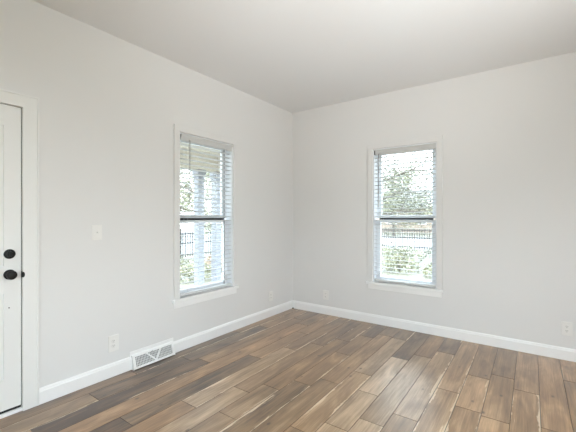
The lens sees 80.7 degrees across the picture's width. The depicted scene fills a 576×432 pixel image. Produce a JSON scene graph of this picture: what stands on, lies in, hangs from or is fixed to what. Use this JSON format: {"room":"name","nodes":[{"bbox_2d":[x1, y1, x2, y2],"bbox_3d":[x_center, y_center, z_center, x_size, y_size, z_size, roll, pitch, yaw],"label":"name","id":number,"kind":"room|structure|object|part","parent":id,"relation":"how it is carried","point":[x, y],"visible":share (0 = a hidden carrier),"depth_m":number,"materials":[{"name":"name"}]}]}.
{"room":"empty living room","nodes":[
{"label":"empty living room","id":0,"kind":"room"},
{"bbox_2d":[0,0,292,387],"bbox_3d":[-1.736,0.083,2.484,0.160,3.135,6.050,0,0,36],"label":"wall","id":1,"kind":"structure","parent":0,"point":[110,105],"depth_m":2.82,"materials":[{"name":"white paint"}]},
{"bbox_2d":[0,103,20,413],"bbox_3d":[-2.038,0.272,1.926,0.108,2.012,0.859,0,0,36],"label":"door","id":2,"kind":"structure","parent":1,"relation":"in","point":[10,116],"depth_m":2.23,"materials":[{"name":"white wood"}]},
{"bbox_3d":[-1.807,0.378,2.212,0.066,0.066,0.066,0,0,36],"label":"knob","id":3,"kind":"part","parent":2,"relation":"part of","materials":[{"name":"black metal"}]},
{"bbox_2d":[0,89,38,410],"bbox_3d":[-2.096,0.238,1.966,0.179,2.123,1.052,0,0,36],"label":"trim","id":4,"kind":"structure","parent":1,"relation":"attached to","point":[29,105],"depth_m":2.30,"materials":[{"name":"white wood"}]},
{"bbox_2d":[92,225,101,239],"bbox_3d":[-1.497,0.122,2.662,0.020,0.118,0.076,0,0,36],"label":"light switch","id":5,"kind":"object","parent":1,"relation":"attached to","point":[96,229],"visible":1,"depth_m":2.66,"materials":[{"name":"white plastic"}]},
{"bbox_2d":[108,334,118,352],"bbox_3d":[-1.425,1.032,2.771,0.010,0.132,0.084,0,0,36],"label":"wall outlet","id":6,"kind":"object","parent":1,"relation":"attached to","point":[113,341],"visible":1,"depth_m":2.77,"materials":[{"name":"white plastic"}]},
{"bbox_2d":[130,338,174,370],"bbox_3d":[-1.201,1.225,3.044,0.055,0.150,0.432,0,0,36],"label":"air vent","id":7,"kind":"object","parent":1,"relation":"in","point":[150,354],"visible":1,"depth_m":3.03,"materials":[{"name":"white metal"}]},
{"bbox_2d":[135,345,172,366],"bbox_3d":[-1.200,1.240,3.043,0.032,0.083,0.364,0,0,36],"label":"grille","id":8,"kind":"object","parent":7,"relation":"attached to","point":[143,358],"depth_m":3.03,"materials":[{"name":"white metal"}]},
{"bbox_2d":[39,300,292,404],"bbox_3d":[-0.828,1.244,3.598,0.016,0.109,3.082,0,0,36],"label":"baseboard","id":9,"kind":"structure","parent":1,"relation":"attached to","point":[50,392],"depth_m":2.83,"materials":[{"name":"white wood"}]},
{"bbox_2d":[172,124,238,308],"bbox_3d":[-0.900,-0.006,3.615,0.198,1.769,0.874,0,0,36],"label":"window","id":10,"kind":"structure","parent":1,"relation":"in","point":[231,235],"depth_m":3.75,"materials":[{"name":"white paint"}]},
{"bbox_3d":[-0.943,-0.401,3.654,0.030,0.825,0.706,0,0,36],"label":"sash","id":11,"kind":"part","parent":10,"relation":"part of","materials":[{"name":"white plastic"}]},
{"bbox_3d":[-0.916,0.411,3.634,0.030,0.757,0.706,0,0,36],"label":"sash","id":12,"kind":"part","parent":10,"relation":"part of","materials":[{"name":"white plastic"}]},
{"bbox_2d":[180,134,232,296],"bbox_3d":[-0.863,-0.015,3.596,0.081,1.594,0.718,0,0,36],"label":"window blind","id":13,"kind":"object","parent":10,"relation":"attached to","point":[183,137],"visible":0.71,"depth_m":3.56,"materials":[{"name":"grey plastic"}]},
{"bbox_3d":[-0.872,-0.010,3.603,0.059,1.520,0.520,0,0,36],"label":"ladder cord","id":14,"kind":"part","parent":13,"relation":"part of","materials":[{"name":"white fabric"}]},
{"bbox_3d":[-0.871,0.769,3.602,0.052,0.026,0.718,0,0,36],"label":"rail","id":15,"kind":"part","parent":13,"relation":"part of","materials":[{"name":"grey plastic"}]},
{"bbox_2d":[0,308,575,431],"bbox_3d":[0.183,1.302,1.075,4.599,0.003,5.999,0,0,36],"label":"floor","id":16,"kind":"structure","parent":0,"point":[291,370],"depth_m":2.57,"materials":[{"name":"brown wood"}]},
{"bbox_2d":[0,406,22,418],"bbox_3d":[-2.101,1.289,1.970,0.166,0.022,0.888,0,0,36],"label":"trim","id":17,"kind":"structure","parent":16,"relation":"on","point":[19,409],"depth_m":2.23,"materials":[{"name":"white wood"}]},
{"bbox_2d":[33,0,575,112],"bbox_3d":[0.183,-1.545,1.075,4.920,0.120,6.320,0,0,36],"label":"ceiling","id":18,"kind":"structure","parent":0,"point":[293,56],"depth_m":2.79,"materials":[{"name":"white paint"}]},
{"bbox_2d":[293,52,575,348],"bbox_3d":[1.980,0.083,3.577,4.920,3.135,0.160,0,0,36],"label":"wall","id":19,"kind":"structure","parent":0,"point":[509,132],"depth_m":3.52,"materials":[{"name":"white paint"}]},
{"bbox_2d":[323,290,327,299],"bbox_3d":[0.505,1.043,4.531,0.078,0.124,0.010,0,0,36],"label":"wall outlet","id":20,"kind":"object","parent":19,"relation":"attached to","point":[325,292],"visible":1,"depth_m":4.53,"materials":[{"name":"white plastic"}]},
{"bbox_2d":[366,135,442,297],"bbox_3d":[1.370,-0.006,3.991,0.874,1.769,0.198,0,0,36],"label":"window","id":21,"kind":"structure","parent":19,"relation":"in","point":[374,227],"depth_m":3.95,"materials":[{"name":"white paint"}]},
{"bbox_2d":[374,143,435,287],"bbox_3d":[1.349,-0.015,3.953,0.718,1.594,0.086,0,0,36],"label":"window blind","id":22,"kind":"object","parent":21,"relation":"attached to","point":[433,145],"visible":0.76,"depth_m":3.95,"materials":[{"name":"grey plastic"}]},
{"bbox_3d":[1.357,0.769,3.963,0.718,0.026,0.052,0,0,36],"label":"rail","id":23,"kind":"part","parent":22,"relation":"part of","materials":[{"name":"grey plastic"}]},
{"bbox_3d":[1.389,0.411,4.008,0.706,0.757,0.030,0,0,36],"label":"sash","id":24,"kind":"part","parent":21,"relation":"part of","materials":[{"name":"white plastic"}]},
{"bbox_3d":[1.408,-0.401,4.034,0.706,0.825,0.030,0,0,36],"label":"sash","id":25,"kind":"part","parent":21,"relation":"part of","materials":[{"name":"glass"}]},
{"bbox_2d":[293,300,575,361],"bbox_3d":[1.935,1.244,3.501,4.584,0.109,0.016,0,0,36],"label":"baseboard","id":26,"kind":"structure","parent":19,"relation":"attached to","point":[562,353],"depth_m":3.63,"materials":[{"name":"white wood"}]},
{"bbox_2d":[561,321,572,335],"bbox_3d":[2.531,1.014,3.076,0.078,0.124,0.010,0,0,36],"label":"wall outlet","id":27,"kind":"object","parent":19,"relation":"attached to","point":[566,327],"visible":1,"depth_m":3.07,"materials":[{"name":"white plastic"}]},
{"bbox_2d":[416,341,572,427],"bbox_3d":[0.183,1.472,1.075,4.920,0.337,6.320,0,0,36],"label":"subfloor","id":28,"kind":"structure","parent":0,"point":[462,341],"depth_m":2.45,"materials":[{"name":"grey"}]},
{"label":"outside","id":29,"kind":"structure","parent":0,"visible":0},
{"bbox_2d":[180,224,431,288],"bbox_3d":[14.650,1.780,25.159,120.000,0.200,130.000,0,0,36],"label":"ground","id":30,"kind":"structure","parent":29,"point":[417,260],"depth_m":11.99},
{"bbox_2d":[180,259,210,282],"bbox_3d":[-2.518,1.441,9.161,1.281,0.595,1.230,0,0,36],"label":"shrub","id":31,"kind":"object","parent":30,"relation":"on","point":[190,264],"visible":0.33,"depth_m":9.01,"materials":[{"name":"green plant"}]},
{"bbox_2d":[180,169,210,223],"bbox_3d":[-10.872,-2.569,27.505,12.265,8.516,10.500,0,0,36],"label":"tree","id":32,"kind":"object","parent":30,"relation":"on","point":[189,199],"visible":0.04,"depth_m":26.82,"materials":[{"name":"green plant"}]},
{"bbox_2d":[180,169,221,237],"bbox_3d":[-3.460,-0.616,12.675,3.866,4.598,4.379,0,0,36],"label":"tree","id":33,"kind":"object","parent":30,"relation":"on","point":[207,174],"visible":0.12,"depth_m":12.49,"materials":[{"name":"green plant"}]},
{"bbox_2d":[180,228,221,258],"bbox_3d":[-3.420,1.070,14.744,0.070,1.220,15.070,0,0,36],"label":"iron fence","id":34,"kind":"object","parent":30,"relation":"on","point":[181,232],"visible":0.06,"depth_m":13.90,"materials":[{"name":"grey"}]},
{"bbox_3d":[-4.295,1.070,13.526,0.070,1.220,0.070,0,0,36],"label":"post","id":35,"kind":"part","parent":34,"relation":"part of","materials":[{"name":"grey metal"}]},
{"bbox_2d":[204,253,221,269],"bbox_3d":[-2.317,1.447,11.005,1.178,0.624,1.184,0,0,36],"label":"shrub","id":36,"kind":"object","parent":30,"relation":"on","point":[207,258],"visible":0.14,"depth_m":10.84,"materials":[{"name":"green plant"}]},
{"bbox_2d":[381,244,392,255],"bbox_3d":[3.892,1.399,15.175,1.686,0.655,1.655,0,0,36],"label":"shrub","id":37,"kind":"object","parent":30,"relation":"on","point":[385,248],"visible":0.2,"depth_m":14.97,"materials":[{"name":"green plant"}]},
{"bbox_2d":[381,253,420,272],"bbox_3d":[3.469,1.412,10.549,1.261,0.623,1.291,0,0,-25],"label":"shrub","id":38,"kind":"object","parent":30,"relation":"on","point":[389,262],"visible":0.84,"depth_m":10.42,"materials":[{"name":"green plant"}]},
{"bbox_2d":[383,243,425,260],"bbox_3d":[4.484,1.357,13.279,1.616,0.707,1.652,0,0,36],"label":"shrub","id":39,"kind":"object","parent":30,"relation":"on","point":[404,251],"visible":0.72,"depth_m":13.11,"materials":[{"name":"green plant"}]},
{"bbox_2d":[381,228,431,249],"bbox_3d":[7.512,1.070,16.250,16.070,1.220,0.070,0,0,36],"label":"iron fence","id":40,"kind":"object","parent":30,"relation":"on","point":[409,230],"visible":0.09,"depth_m":17.20,"materials":[{"name":"grey"}]},
{"bbox_2d":[379,151,434,243],"bbox_3d":[2.715,-1.612,12.094,9.571,6.592,9.178,0,0,36],"label":"tree","id":41,"kind":"object","parent":30,"relation":"on","point":[431,163],"visible":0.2,"depth_m":11.09,"materials":[{"name":"green plant"}]},
{"bbox_2d":[382,159,432,235],"bbox_3d":[8.917,-1.829,30.301,7.767,7.024,8.172,0,0,-29],"label":"tree","id":42,"kind":"object","parent":30,"relation":"on","point":[394,174],"visible":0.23,"depth_m":29.12,"materials":[{"name":"green plant"}]},
{"bbox_2d":[379,189,435,232],"bbox_3d":[13.351,-0.700,39.635,9.600,4.760,7.800,0,0,36],"label":"house","id":43,"kind":"structure","parent":30,"relation":"on","point":[417,208],"depth_m":35.66,"materials":[{"name":"beige paint"}]},
{"bbox_2d":[422,260,431,276],"bbox_3d":[4.351,1.450,9.521,1.148,0.613,1.233,0,0,36],"label":"shrub","id":44,"kind":"object","parent":30,"relation":"on","point":[428,265],"visible":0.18,"depth_m":9.59,"materials":[{"name":"green plant"}]},
{"bbox_2d":[423,244,431,256],"bbox_3d":[6.426,1.395,14.079,1.655,0.651,1.624,0,0,36],"label":"shrub","id":45,"kind":"object","parent":30,"relation":"on","point":[430,248],"visible":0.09,"depth_m":14.22,"materials":[{"name":"green plant"}]},
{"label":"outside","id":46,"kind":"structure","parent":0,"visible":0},
{"bbox_2d":[180,142,219,171],"bbox_3d":[-1.296,-1.015,4.939,1.990,0.370,2.350,0,0,36],"label":"ceiling","id":47,"kind":"structure","parent":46,"point":[181,146],"depth_m":5.83,"materials":[{"name":"paint"}]},
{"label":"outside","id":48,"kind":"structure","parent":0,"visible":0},
{"bbox_3d":[-1.296,1.450,4.939,1.990,0.100,2.350,0,0,36],"label":"porch deck","id":49,"kind":"object","parent":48,"visible":0},
{"bbox_2d":[192,169,205,285],"bbox_3d":[-1.567,0.285,5.976,0.170,2.230,0.170,0,0,36],"label":"porch post","id":50,"kind":"object","parent":49,"relation":"on","point":[197,229],"visible":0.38,"depth_m":5.92,"materials":[{"name":"grey wood"}]},
{"bbox_2d":[210,172,220,282],"bbox_3d":[-1.333,0.285,6.301,0.170,2.230,0.170,0,0,36],"label":"porch post","id":51,"kind":"object","parent":49,"relation":"on","point":[215,211],"visible":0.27,"depth_m":6.25,"materials":[{"name":"grey wood"}]},
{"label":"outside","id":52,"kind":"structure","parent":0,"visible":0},
{"bbox_2d":[183,237,221,253],"bbox_3d":[-19.365,1.673,3.173,10.400,0.015,54.600,0,0,36],"label":"street","id":53,"kind":"structure","parent":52,"point":[186,237],"depth_m":19.81,"materials":[{"name":"grey asphalt"}]},
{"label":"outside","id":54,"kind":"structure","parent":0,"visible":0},
{"bbox_2d":[183,230,431,248],"bbox_3d":[11.324,1.670,20.529,120.000,0.020,9.400,0,0,36],"label":"street","id":55,"kind":"structure","parent":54,"point":[382,238],"depth_m":22.97,"materials":[{"name":"grey asphalt"}]}
]}

